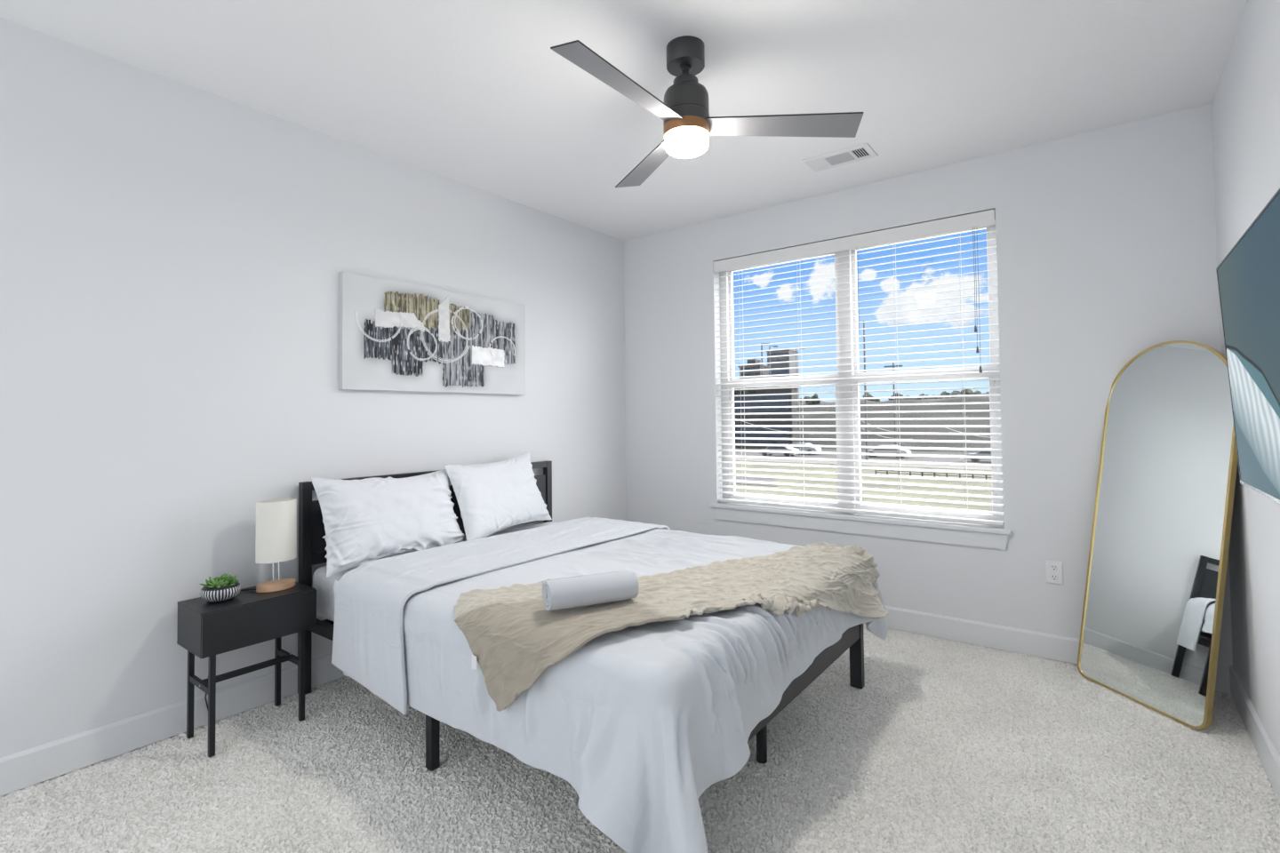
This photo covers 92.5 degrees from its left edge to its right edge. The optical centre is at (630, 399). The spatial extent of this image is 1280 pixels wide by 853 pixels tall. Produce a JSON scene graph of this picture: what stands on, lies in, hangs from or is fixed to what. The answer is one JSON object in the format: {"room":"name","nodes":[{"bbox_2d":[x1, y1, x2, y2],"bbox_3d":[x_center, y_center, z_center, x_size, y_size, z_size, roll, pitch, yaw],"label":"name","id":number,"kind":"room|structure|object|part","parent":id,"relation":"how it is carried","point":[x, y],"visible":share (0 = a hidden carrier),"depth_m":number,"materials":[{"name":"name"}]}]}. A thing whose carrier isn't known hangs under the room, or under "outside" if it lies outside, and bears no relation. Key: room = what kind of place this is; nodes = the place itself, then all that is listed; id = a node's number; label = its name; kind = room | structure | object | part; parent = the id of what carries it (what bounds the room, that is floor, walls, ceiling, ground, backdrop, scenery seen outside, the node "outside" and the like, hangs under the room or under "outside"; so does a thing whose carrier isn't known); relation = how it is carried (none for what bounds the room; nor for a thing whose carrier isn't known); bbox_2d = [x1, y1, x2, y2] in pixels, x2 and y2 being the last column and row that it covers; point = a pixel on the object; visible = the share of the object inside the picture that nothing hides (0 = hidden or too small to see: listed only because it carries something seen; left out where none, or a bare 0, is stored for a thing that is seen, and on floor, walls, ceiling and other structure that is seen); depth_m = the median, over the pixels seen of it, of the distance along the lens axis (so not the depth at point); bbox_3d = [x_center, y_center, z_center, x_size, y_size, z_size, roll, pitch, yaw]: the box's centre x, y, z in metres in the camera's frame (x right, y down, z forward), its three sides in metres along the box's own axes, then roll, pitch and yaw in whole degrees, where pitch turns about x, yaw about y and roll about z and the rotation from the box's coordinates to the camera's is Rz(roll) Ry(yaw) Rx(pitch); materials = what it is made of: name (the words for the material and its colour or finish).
{"room":"bedroom","nodes":[
{"label":"bedroom","id":0,"kind":"room"},
{"bbox_2d":[199,582,241,602],"bbox_3d":[-1.690,0.796,2.528,0.145,0.064,0.145,-2,-2,38],"label":"bowl","id":1,"kind":"object","parent":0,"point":[216,592],"depth_m":2.48,"materials":[{"name":"ceramic"}]},
{"bbox_2d":[0,17,626,758],"bbox_3d":[-1.716,0.027,2.937,0.150,2.740,5.300,-2,-2,38],"label":"wall","id":2,"kind":"structure","parent":0,"point":[173,253],"depth_m":2.61,"materials":[{"name":"white paint"}]},
{"bbox_2d":[0,654,345,796],"bbox_3d":[-1.637,1.331,2.849,0.014,0.127,5.300,-2,-2,38],"label":"baseboard","id":3,"kind":"structure","parent":2,"relation":"attached to","point":[27,768],"depth_m":2.43,"materials":[{"name":"white paint"}]},
{"bbox_2d":[338,271,525,394],"bbox_3d":[-1.088,-0.339,3.603,0.051,0.601,1.240,-2,-2,38],"label":"canvas art","id":4,"kind":"object","parent":2,"relation":"attached to","point":[394,335],"visible":1,"depth_m":3.48},
{"bbox_2d":[0,0,1247,240],"bbox_3d":[-0.233,-1.489,1.921,3.818,0.200,5.450,-2,-2,38],"label":"ceiling","id":5,"kind":"structure","parent":0,"point":[476,93],"depth_m":2.59,"materials":[{"name":"white paint"}]},
{"bbox_2d":[550,35,863,187],"bbox_3d":[0.138,-1.173,2.303,1.179,0.417,1.076,-2,-2,38],"label":"ceiling fan","id":6,"kind":"object","parent":5,"relation":"hanging from","point":[688,125],"visible":1,"depth_m":2.33,"materials":[{"name":"black metal"}]},
{"bbox_3d":[-0.026,-1.083,2.119,0.134,0.054,0.589,-2,-2,38],"label":"blade","id":7,"kind":"part","parent":6,"relation":"part of","materials":[{"name":"grey metal"}]},
{"bbox_3d":[0.083,-1.054,2.733,0.129,0.031,0.584,0,-2,-19],"label":"blade","id":8,"kind":"part","parent":6,"relation":"part of","materials":[{"name":"grey metal"}]},
{"bbox_2d":[664,127,708,158],"bbox_3d":[0.220,-0.994,2.391,0.169,0.063,0.169,-2,-2,38],"label":"diffuser","id":9,"kind":"object","parent":6,"relation":"attached to","point":[680,142],"depth_m":2.34,"materials":[{"name":"white glass"}]},
{"bbox_3d":[0.585,-1.052,2.372,0.584,0.055,0.129,-1,-2,6],"label":"blade","id":10,"kind":"part","parent":6,"relation":"part of","materials":[{"name":"grey metal"}]},
{"bbox_2d":[802,143,877,172],"bbox_3d":[1.180,-1.355,3.446,0.357,0.008,0.195,-2,-2,38],"label":"ceiling vent","id":11,"kind":"object","parent":5,"relation":"in","point":[863,151],"visible":1,"depth_m":3.43,"materials":[{"name":"white metal"}]},
{"bbox_2d":[0,623,1279,852],"bbox_3d":[-0.203,1.448,1.834,3.818,0.204,5.450,-2,-2,38],"label":"floor","id":12,"kind":"structure","parent":0,"point":[946,746],"depth_m":2.16,"materials":[{"name":"carpet"}]},
{"bbox_2d":[176,582,316,757],"bbox_3d":[-1.609,1.107,2.585,0.277,0.554,0.431,-2,-2,38],"label":"nightstand","id":13,"kind":"object","parent":12,"relation":"on","point":[205,629],"visible":0.97,"depth_m":2.50,"materials":[{"name":"black laminate"}]},
{"bbox_3d":[-1.802,1.192,2.511,0.020,0.384,0.020,-2,-2,38],"label":"leg","id":14,"kind":"part","parent":13,"relation":"part of","materials":[{"name":"black wood"}]},
{"bbox_3d":[-1.620,1.186,2.371,0.020,0.384,0.020,-2,-2,38],"label":"leg","id":15,"kind":"part","parent":13,"relation":"part of","materials":[{"name":"black wood"}]},
{"bbox_2d":[199,573,241,602],"bbox_3d":[-1.692,0.778,2.530,0.150,0.101,0.145,-2,-2,38],"label":"potted succulent","id":16,"kind":"object","parent":13,"relation":"on","point":[224,588],"visible":1,"depth_m":2.49,"materials":[{"name":"green plant"}]},
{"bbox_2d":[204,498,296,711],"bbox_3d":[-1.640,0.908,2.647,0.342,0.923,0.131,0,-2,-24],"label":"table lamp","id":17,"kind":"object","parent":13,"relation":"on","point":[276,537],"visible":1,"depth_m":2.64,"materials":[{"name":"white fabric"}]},
{"bbox_3d":[-1.714,1.096,2.645,0.201,0.548,0.047,0,-2,-13],"label":"power cord","id":18,"kind":"part","parent":17,"relation":"part of","materials":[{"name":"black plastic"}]},
{"bbox_3d":[-1.563,0.698,2.682,0.009,0.218,0.009,-2,-2,38],"label":"stem","id":19,"kind":"part","parent":17,"relation":"part of","materials":[{"name":"silver metal"}]},
{"bbox_3d":[-1.556,0.577,2.695,0.125,0.260,0.165,-2,-2,38],"label":"lamp shade","id":20,"kind":"part","parent":17,"relation":"part of","materials":[{"name":"white fabric"}]},
{"bbox_3d":[-1.548,0.698,2.699,0.009,0.218,0.009,-2,-2,38],"label":"stem","id":21,"kind":"part","parent":17,"relation":"part of","materials":[{"name":"silver metal"}]},
{"bbox_3d":[-1.505,0.912,2.509,0.010,0.165,0.429,-2,-2,38],"label":"drawer","id":22,"kind":"part","parent":13,"relation":"part of","materials":[{"name":"black laminate"}]},
{"bbox_3d":[-1.602,1.198,2.787,0.020,0.384,0.020,-2,-2,38],"label":"leg","id":23,"kind":"part","parent":13,"relation":"part of","materials":[{"name":"black wood"}]},
{"bbox_3d":[-1.417,1.192,2.644,0.020,0.384,0.020,-2,-2,38],"label":"leg","id":24,"kind":"part","parent":13,"relation":"part of","materials":[{"name":"black metal"}]},
{"bbox_2d":[297,460,864,771],"bbox_3d":[-0.235,0.883,2.921,2.121,0.998,1.662,-2,-2,38],"label":"frame","id":25,"kind":"object","parent":12,"relation":"on","point":[312,545],"visible":0.16,"depth_m":2.90,"materials":[{"name":"black metal"}]},
{"bbox_3d":[-1.550,0.896,2.919,0.042,0.998,0.045,-2,-2,38],"label":"headboard post","id":26,"kind":"part","parent":25,"relation":"part of","materials":[{"name":"black metal"}]},
{"bbox_3d":[-0.720,1.031,2.276,2.049,0.050,0.034,-2,-2,38],"label":"rail","id":27,"kind":"part","parent":25,"relation":"part of","materials":[{"name":"black metal"}]},
{"bbox_3d":[-1.058,0.782,3.560,0.032,0.055,1.568,-2,-2,38],"label":"headboard rail","id":28,"kind":"part","parent":25,"relation":"part of","materials":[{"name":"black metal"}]},
{"bbox_3d":[-1.062,0.433,3.571,0.038,0.041,1.568,-2,-2,38],"label":"headboard rail","id":29,"kind":"part","parent":25,"relation":"part of","materials":[{"name":"black metal"}]},
{"bbox_3d":[-1.059,0.629,3.565,0.020,0.250,1.568,-2,-2,38],"label":"headboard panel","id":30,"kind":"part","parent":25,"relation":"part of","materials":[{"name":"black"}]},
{"bbox_3d":[-0.735,1.203,2.277,0.037,0.330,0.036,-2,-2,38],"label":"leg","id":31,"kind":"part","parent":25,"relation":"part of","materials":[{"name":"black metal"}]},
{"bbox_2d":[312,521,555,622],"bbox_3d":[-0.236,0.901,2.926,2.010,0.235,1.610,-2,-2,38],"label":"mattress","id":32,"kind":"object","parent":25,"relation":"on","point":[324,586],"visible":0.1,"depth_m":2.83,"materials":[{"name":"white fabric"}]},
{"bbox_2d":[310,469,465,577],"bbox_3d":[-1.164,0.577,3.036,0.238,0.437,0.805,-2,-2,35],"label":"pillow","id":33,"kind":"object","parent":32,"relation":"on","point":[365,520],"visible":0.99,"depth_m":2.91,"materials":[{"name":"white fabric"}]},
{"bbox_2d":[331,517,887,852],"bbox_3d":[-0.057,1.035,2.741,1.978,0.677,2.023,-2,-2,38],"label":"duvet","id":34,"kind":"object","parent":32,"relation":"on","point":[641,721],"visible":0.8,"depth_m":1.96,"materials":[{"name":"white fabric"}]},
{"bbox_2d":[443,451,551,541],"bbox_3d":[-0.761,0.560,3.608,0.226,0.454,0.790,-1,-2,27],"label":"pillow","id":35,"kind":"object","parent":34,"relation":"on","point":[492,498],"visible":0.98,"depth_m":3.48,"materials":[{"name":"white fabric"}]},
{"bbox_2d":[454,542,888,711],"bbox_3d":[0.368,0.825,2.342,1.970,0.312,0.653,0,-2,-25],"label":"throw blanket","id":36,"kind":"object","parent":34,"relation":"on","point":[511,635],"visible":0.87,"depth_m":2.11,"materials":[{"name":"beige fabric"}]},
{"bbox_2d":[542,570,639,610],"bbox_3d":[-0.131,0.633,2.031,0.304,0.096,0.110,0,-2,-24],"label":"rolled towel","id":37,"kind":"object","parent":36,"relation":"on","point":[585,590],"visible":1,"depth_m":1.99,"materials":[{"name":"grey fabric"}]},
{"bbox_3d":[-0.565,0.924,4.195,0.042,0.998,0.045,-2,-2,38],"label":"headboard post","id":38,"kind":"part","parent":25,"relation":"part of","materials":[{"name":"black metal"}]},
{"bbox_3d":[0.492,1.206,2.301,0.040,0.300,0.040,-2,-2,38],"label":"leg","id":39,"kind":"part","parent":25,"relation":"part of","materials":[{"name":"black metal"}]},
{"bbox_3d":[0.592,1.063,2.281,0.031,0.107,1.568,-2,-2,38],"label":"foot rail","id":40,"kind":"part","parent":25,"relation":"part of","materials":[{"name":"black metal"}]},
{"bbox_3d":[1.080,1.188,2.921,0.055,0.360,0.045,-2,-2,38],"label":"corner leg","id":41,"kind":"part","parent":25,"relation":"part of","materials":[{"name":"black metal"}]},
{"bbox_2d":[1077,340,1238,729],"bbox_3d":[2.387,0.543,2.785,0.297,1.622,0.592,0,-2,-9],"label":"floor mirror","id":42,"kind":"object","parent":12,"relation":"on","point":[1154,600],"visible":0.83,"depth_m":2.74,"materials":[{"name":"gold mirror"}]},
{"bbox_2d":[624,104,1232,666],"bbox_3d":[1.401,0.026,3.975,3.818,2.740,0.150,-2,-2,38],"label":"wall","id":43,"kind":"structure","parent":0,"point":[1107,243],"depth_m":3.32,"materials":[{"name":"white paint"}]},
{"bbox_2d":[710,502,1011,550],"bbox_3d":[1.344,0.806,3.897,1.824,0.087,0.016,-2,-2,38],"label":"trim","id":44,"kind":"structure","parent":43,"relation":"attached to","point":[936,535],"depth_m":3.78,"materials":[{"name":"white paint"}]},
{"bbox_2d":[719,220,1004,526],"bbox_3d":[1.401,-0.150,4.025,1.797,1.780,0.070,-2,-2,38],"label":"window","id":45,"kind":"structure","parent":43,"relation":"in","point":[992,235],"depth_m":3.98,"materials":[{"name":"white plastic"}]},
{"bbox_3d":[1.066,-0.546,4.310,0.830,0.890,0.028,-2,-2,38],"label":"sash","id":46,"kind":"part","parent":45,"relation":"part of","materials":[{"name":"clear plastic"}]},
{"bbox_3d":[1.061,0.296,4.266,0.830,0.879,0.030,-2,-2,38],"label":"sash","id":47,"kind":"part","parent":45,"relation":"part of","materials":[{"name":"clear plastic"}]},
{"bbox_2d":[713,209,1004,526],"bbox_3d":[1.347,-0.155,3.955,1.789,1.758,0.083,-2,-2,38],"label":"window blind","id":48,"kind":"object","parent":45,"relation":"attached to","point":[988,218],"visible":0.98,"depth_m":3.83,"materials":[{"name":"white plastic"}]},
{"bbox_3d":[0.803,-0.123,4.393,0.002,1.705,0.055,-2,-2,38],"label":"ladder cord","id":49,"kind":"part","parent":48,"relation":"part of","materials":[{"name":"white fabric"}]},
{"bbox_3d":[1.147,-0.135,4.127,0.002,1.705,0.055,-2,-2,38],"label":"ladder cord","id":50,"kind":"part","parent":48,"relation":"part of","materials":[{"name":"white fabric"}]},
{"bbox_3d":[1.428,-0.748,3.864,0.004,0.420,0.004,-2,-2,38],"label":"tilt cord","id":51,"kind":"part","parent":48,"relation":"part of","materials":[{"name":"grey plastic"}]},
{"bbox_3d":[1.437,-0.684,3.856,0.004,0.550,0.004,-2,-2,38],"label":"tilt cord","id":52,"kind":"part","parent":48,"relation":"part of","materials":[{"name":"white fabric"}]},
{"bbox_3d":[1.365,0.714,3.941,1.785,0.018,0.052,-2,-2,38],"label":"rail","id":53,"kind":"part","parent":48,"relation":"part of","materials":[{"name":"white plastic"}]},
{"bbox_3d":[1.634,-0.151,3.752,0.002,1.705,0.055,-2,-2,38],"label":"ladder cord","id":54,"kind":"part","parent":48,"relation":"part of","materials":[{"name":"white fabric"}]},
{"bbox_3d":[1.919,-0.161,3.532,0.002,1.705,0.055,-2,-2,38],"label":"ladder cord","id":55,"kind":"part","parent":48,"relation":"part of","materials":[{"name":"white fabric"}]},
{"bbox_3d":[1.945,-0.691,3.464,0.004,0.570,0.004,-2,-2,38],"label":"pull cord","id":56,"kind":"part","parent":48,"relation":"part of","materials":[{"name":"grey plastic"}]},
{"bbox_3d":[1.952,-0.631,3.457,0.004,0.690,0.004,-2,-2,38],"label":"pull cord","id":57,"kind":"part","parent":48,"relation":"part of","materials":[{"name":"grey plastic"}]},
{"bbox_3d":[1.962,-0.576,3.448,0.004,0.800,0.004,-2,-2,38],"label":"pull cord","id":58,"kind":"part","parent":48,"relation":"part of","materials":[{"name":"grey plastic"}]},
{"bbox_3d":[1.774,-0.570,3.764,0.805,0.890,0.028,-2,-2,38],"label":"sash","id":59,"kind":"part","parent":45,"relation":"part of","materials":[{"name":"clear plastic"}]},
{"bbox_3d":[1.769,0.273,3.720,0.805,0.879,0.030,-2,-2,38],"label":"sash","id":60,"kind":"part","parent":45,"relation":"part of","materials":[{"name":"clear plastic"}]},
{"bbox_2d":[864,605,1230,694],"bbox_3d":[1.364,1.330,3.871,3.490,0.127,0.014,-2,-2,38],"label":"baseboard","id":61,"kind":"structure","parent":43,"relation":"attached to","point":[1060,648],"depth_m":3.37,"materials":[{"name":"white paint"}]},
{"bbox_2d":[1045,560,1063,584],"bbox_3d":[2.227,0.912,3.217,0.074,0.117,0.009,-2,-2,38],"label":"wall outlet","id":62,"kind":"object","parent":43,"relation":"attached to","point":[1053,570],"visible":1,"depth_m":3.21,"materials":[{"name":"white plastic"}]},
{"bbox_2d":[1050,574,1057,580],"bbox_3d":[2.225,0.938,3.215,0.032,0.032,0.003,-2,-2,38],"label":"receptacle","id":63,"kind":"object","parent":62,"relation":"attached to","point":[1053,577],"depth_m":3.21,"materials":[{"name":"white plastic"}]},
{"bbox_2d":[1050,564,1057,570],"bbox_3d":[2.225,0.887,3.216,0.032,0.032,0.003,-2,-2,38],"label":"receptacle","id":64,"kind":"object","parent":62,"relation":"attached to","point":[1053,567],"depth_m":3.22,"materials":[{"name":"white plastic"}]},
{"bbox_2d":[1210,0,1279,756],"bbox_3d":[1.188,-0.070,0.698,0.150,2.740,5.300,-2,-2,38],"label":"wall","id":65,"kind":"structure","parent":0,"point":[1245,103],"depth_m":2.27,"materials":[{"name":"white paint"}]},
{"bbox_2d":[1216,188,1279,503],"bbox_3d":[1.651,-0.093,1.528,0.123,0.723,1.250,-2,-2,38],"label":"television","id":66,"kind":"object","parent":65,"relation":"attached to","point":[1248,277],"visible":1,"depth_m":1.68,"materials":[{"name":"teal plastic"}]},
{"bbox_3d":[1.642,0.263,1.528,0.016,0.012,1.250,-2,-2,38],"label":"trim","id":67,"kind":"part","parent":66,"relation":"part of","materials":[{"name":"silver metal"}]},
{"bbox_2d":[1229,665,1279,802],"bbox_3d":[1.137,1.238,0.710,0.014,0.127,5.300,-2,-2,38],"label":"baseboard","id":68,"kind":"structure","parent":65,"relation":"attached to","point":[1268,756],"depth_m":2.31,"materials":[{"name":"white paint"}]},
{"label":"outside","id":69,"kind":"structure","parent":0,"visible":0},
{"bbox_2d":[735,476,777,487],"bbox_3d":[-0.740,6.231,52.142,31.000,0.020,6.000,-2,-2,38],"label":"driveway","id":70,"kind":"structure","parent":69,"point":[741,478],"depth_m":44.33,"materials":[{"name":"concrete"}]},
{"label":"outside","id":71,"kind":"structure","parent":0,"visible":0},
{"bbox_2d":[736,448,976,454],"bbox_3d":[124.021,8.465,165.526,180.000,0.300,254.000,-2,-2,38],"label":"ground","id":72,"kind":"structure","parent":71,"point":[912,452],"depth_m":75.88,"materials":[{"name":"grey asphalt"}]},
{"bbox_2d":[760,343,770,377],"bbox_3d":[22.495,-0.893,101.323,1.705,16.715,0.411,-2,-2,38],"label":"street lamp","id":73,"kind":"object","parent":72,"relation":"on","point":[763,343],"visible":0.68,"depth_m":101.75,"materials":[{"name":"grey metal"}]},
{"bbox_2d":[734,385,800,448],"bbox_3d":[17.412,2.502,90.643,15.294,9.401,2.800,-2,-2,38],"label":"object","id":74,"kind":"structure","parent":72,"relation":"on","point":[779,390],"depth_m":87.73,"materials":[{"name":"grey"}]},
{"bbox_2d":[768,345,778,377],"bbox_3d":[24.125,-0.713,102.588,1.654,16.395,0.308,-2,-2,38],"label":"street lamp","id":75,"kind":"object","parent":72,"relation":"on","point":[771,346],"visible":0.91,"depth_m":103.05,"materials":[{"name":"grey metal"}]},
{"bbox_2d":[862,392,880,401],"bbox_3d":[45.037,1.678,116.743,4.749,6.020,3.777,-2,-2,38],"label":"tree","id":76,"kind":"object","parent":72,"relation":"on","point":[868,395],"visible":0.1,"depth_m":115.93,"materials":[{"name":"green plant"}]},
{"bbox_2d":[884,362,902,445],"bbox_3d":[33.465,0.943,77.656,2.200,11.410,0.282,-2,-2,38],"label":"utility pole","id":77,"kind":"object","parent":72,"relation":"on","point":[892,365],"visible":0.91,"depth_m":77.58,"materials":[{"name":"grey wood"}]},
{"bbox_2d":[940,391,960,399],"bbox_3d":[56.220,1.437,108.065,4.350,5.753,3.662,-2,-2,38],"label":"tree","id":78,"kind":"object","parent":72,"relation":"on","point":[954,393],"visible":0.19,"depth_m":106.93,"materials":[{"name":"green plant"}]},
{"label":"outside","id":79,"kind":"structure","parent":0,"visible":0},
{"bbox_2d":[735,460,992,511],"bbox_3d":[18.431,5.505,28.708,180.000,0.300,59.700,-2,-2,38],"label":"lawn","id":80,"kind":"structure","parent":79,"point":[737,466],"depth_m":40.37,"materials":[{"name":"plant"}]},
{"bbox_2d":[874,470,991,479],"bbox_3d":[22.479,5.534,44.345,9.152,0.486,0.100,-2,-2,38],"label":"metal railing","id":81,"kind":"object","parent":80,"relation":"on","point":[886,473],"visible":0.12,"depth_m":44.55,"materials":[{"name":"black metal"}]},
{"bbox_3d":[22.477,5.341,44.351,9.052,0.100,0.100,-2,-2,38],"label":"rail","id":82,"kind":"part","parent":81,"relation":"part of","materials":[{"name":"black metal"}]},
{"bbox_3d":[22.479,5.527,44.345,9.052,0.060,0.060,-2,-2,38],"label":"rail","id":83,"kind":"part","parent":81,"relation":"part of","materials":[{"name":"black"}]},
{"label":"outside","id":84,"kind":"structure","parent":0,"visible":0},
{"bbox_2d":[735,448,991,463],"bbox_3d":[41.553,6.148,58.668,180.000,0.310,16.000,-2,-2,38],"label":"road","id":85,"kind":"structure","parent":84,"point":[737,453],"depth_m":66.83,"materials":[{"name":"grey asphalt"}]},
{"bbox_2d":[758,446,799,456],"bbox_3d":[17.216,5.942,71.138,4.400,1.349,1.740,-2,-2,38],"label":"car","id":86,"kind":"object","parent":85,"relation":"on","point":[769,448],"visible":0.73,"depth_m":70.31,"materials":[{"name":"grey paint"}]},
{"bbox_2d":[791,442,821,455],"bbox_3d":[20.460,5.984,73.687,4.600,1.349,1.740,-2,-2,38],"label":"car","id":87,"kind":"object","parent":85,"relation":"on","point":[803,449],"visible":0.36,"depth_m":72.50,"materials":[{"name":"silver metal"}]},
{"bbox_2d":[863,445,911,458],"bbox_3d":[27.922,5.698,66.671,4.600,1.349,1.740,-2,-2,38],"label":"car","id":88,"kind":"object","parent":85,"relation":"on","point":[874,451],"visible":0.59,"depth_m":65.79,"materials":[{"name":"grey paint"}]},
{"bbox_2d":[964,448,991,462],"bbox_3d":[34.815,5.393,58.831,4.600,1.349,1.740,-2,-2,38],"label":"car","id":89,"kind":"object","parent":85,"relation":"on","point":[980,453],"visible":0.34,"depth_m":58.79,"materials":[{"name":"silver metal"}]},
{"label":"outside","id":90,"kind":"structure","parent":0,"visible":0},
{"bbox_2d":[735,457,991,471],"bbox_3d":[34.526,5.801,49.570,180.000,0.050,5.000,-2,-2,38],"label":"sidewalk","id":91,"kind":"structure","parent":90,"point":[736,459],"depth_m":57.09,"materials":[{"name":"concrete"}]},
{"bbox_2d":[863,320,868,460],"bbox_3d":[23.172,-0.749,60.370,0.257,13.981,0.257,-2,-2,38],"label":"utility pole","id":92,"kind":"object","parent":91,"relation":"on","point":[864,346],"visible":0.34,"depth_m":60.26,"materials":[{"name":"grey"}]},
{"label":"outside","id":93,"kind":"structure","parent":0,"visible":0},
{"bbox_2d":[797,396,991,452],"bbox_3d":[42.939,3.386,89.255,155.000,7.752,27.469,-2,-2,38],"label":"building","id":94,"kind":"structure","parent":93,"point":[970,399],"depth_m":86.66,"materials":[{"name":"grey"}]},
{"bbox_2d":[803,393,820,404],"bbox_3d":[31.198,1.793,104.723,3.410,5.365,2.943,-2,-2,38],"label":"tree","id":95,"kind":"object","parent":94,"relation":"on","point":[815,396],"visible":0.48,"depth_m":103.63,"materials":[{"name":"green plant"}]},
{"bbox_2d":[888,392,922,400],"bbox_3d":[43.354,1.541,95.555,5.144,5.072,3.765,-2,-2,38],"label":"tree","id":96,"kind":"object","parent":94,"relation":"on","point":[898,394],"visible":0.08,"depth_m":95.14,"materials":[{"name":"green plant"}]},
{"bbox_2d":[918,393,943,399],"bbox_3d":[49.843,1.621,101.557,4.256,5.131,3.430,-2,-2,38],"label":"tree","id":97,"kind":"object","parent":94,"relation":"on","point":[921,395],"visible":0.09,"depth_m":100.83,"materials":[{"name":"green plant"}]},
{"bbox_2d":[960,389,974,395],"bbox_3d":[49.874,1.126,90.336,3.791,5.455,3.039,-2,-2,38],"label":"tree","id":98,"kind":"object","parent":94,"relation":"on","point":[964,391],"visible":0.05,"depth_m":89.33,"materials":[{"name":"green plant"}]},
{"bbox_2d":[973,390,989,394],"bbox_3d":[55.971,1.275,96.738,4.060,5.410,3.099,-2,-2,38],"label":"tree","id":99,"kind":"object","parent":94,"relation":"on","point":[977,392],"visible":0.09,"depth_m":96.38,"materials":[{"name":"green plant"}]},
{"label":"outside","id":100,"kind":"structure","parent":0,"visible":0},
{"bbox_2d":[766,349,799,402],"bbox_3d":[81.979,-6.185,328.415,13.261,39.532,12.800,-2,-2,38],"label":"office tower","id":101,"kind":"structure","parent":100,"point":[788,351],"depth_m":323.91,"materials":[{"name":"concrete"}]},
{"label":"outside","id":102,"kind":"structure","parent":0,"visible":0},
{"bbox_2d":[738,359,769,378],"bbox_3d":[61.840,-3.210,304.729,11.757,32.598,10.800,-2,-2,38],"label":"office tower","id":103,"kind":"structure","parent":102,"point":[753,361],"depth_m":301.85,"materials":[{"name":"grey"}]},
{"bbox_2d":[747,359,760,365],"bbox_3d":[61.685,-18.001,305.168,4.383,3.000,6.000,-2,-2,38],"label":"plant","id":104,"kind":"object","parent":103,"relation":"on","point":[754,361],"depth_m":302.81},
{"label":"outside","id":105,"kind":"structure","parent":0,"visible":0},
{"bbox_2d":[735,418,813,434],"bbox_3d":[19.391,3.717,83.405,11.315,2.188,0.088,-2,-2,38],"label":"overhead cable","id":106,"kind":"object","parent":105,"point":[735,419],"visible":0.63,"depth_m":83.37,"materials":[{"name":"grey plastic"}]},
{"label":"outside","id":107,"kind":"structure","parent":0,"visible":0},
{"bbox_2d":[862,421,912,432],"bbox_3d":[31.109,3.369,74.368,5.864,1.488,0.088,-2,-2,38],"label":"overhead cable","id":108,"kind":"object","parent":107,"point":[862,421],"visible":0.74,"depth_m":73.96,"materials":[{"name":"grey plastic"}]},
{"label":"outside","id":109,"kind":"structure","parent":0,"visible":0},
{"bbox_2d":[862,428,912,439],"bbox_3d":[31.279,4.258,74.724,5.894,1.361,0.088,-2,-2,38],"label":"overhead cable","id":110,"kind":"object","parent":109,"point":[862,428],"visible":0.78,"depth_m":74.24,"materials":[{"name":"grey plastic"}]},
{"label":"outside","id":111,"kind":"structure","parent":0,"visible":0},
{"bbox_2d":[945,427,990,438],"bbox_3d":[38.674,3.673,68.524,7.030,1.356,0.088,-2,-2,38],"label":"overhead cable","id":112,"kind":"object","parent":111,"point":[946,428],"visible":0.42,"depth_m":68.97,"materials":[{"name":"grey plastic"}]}
]}

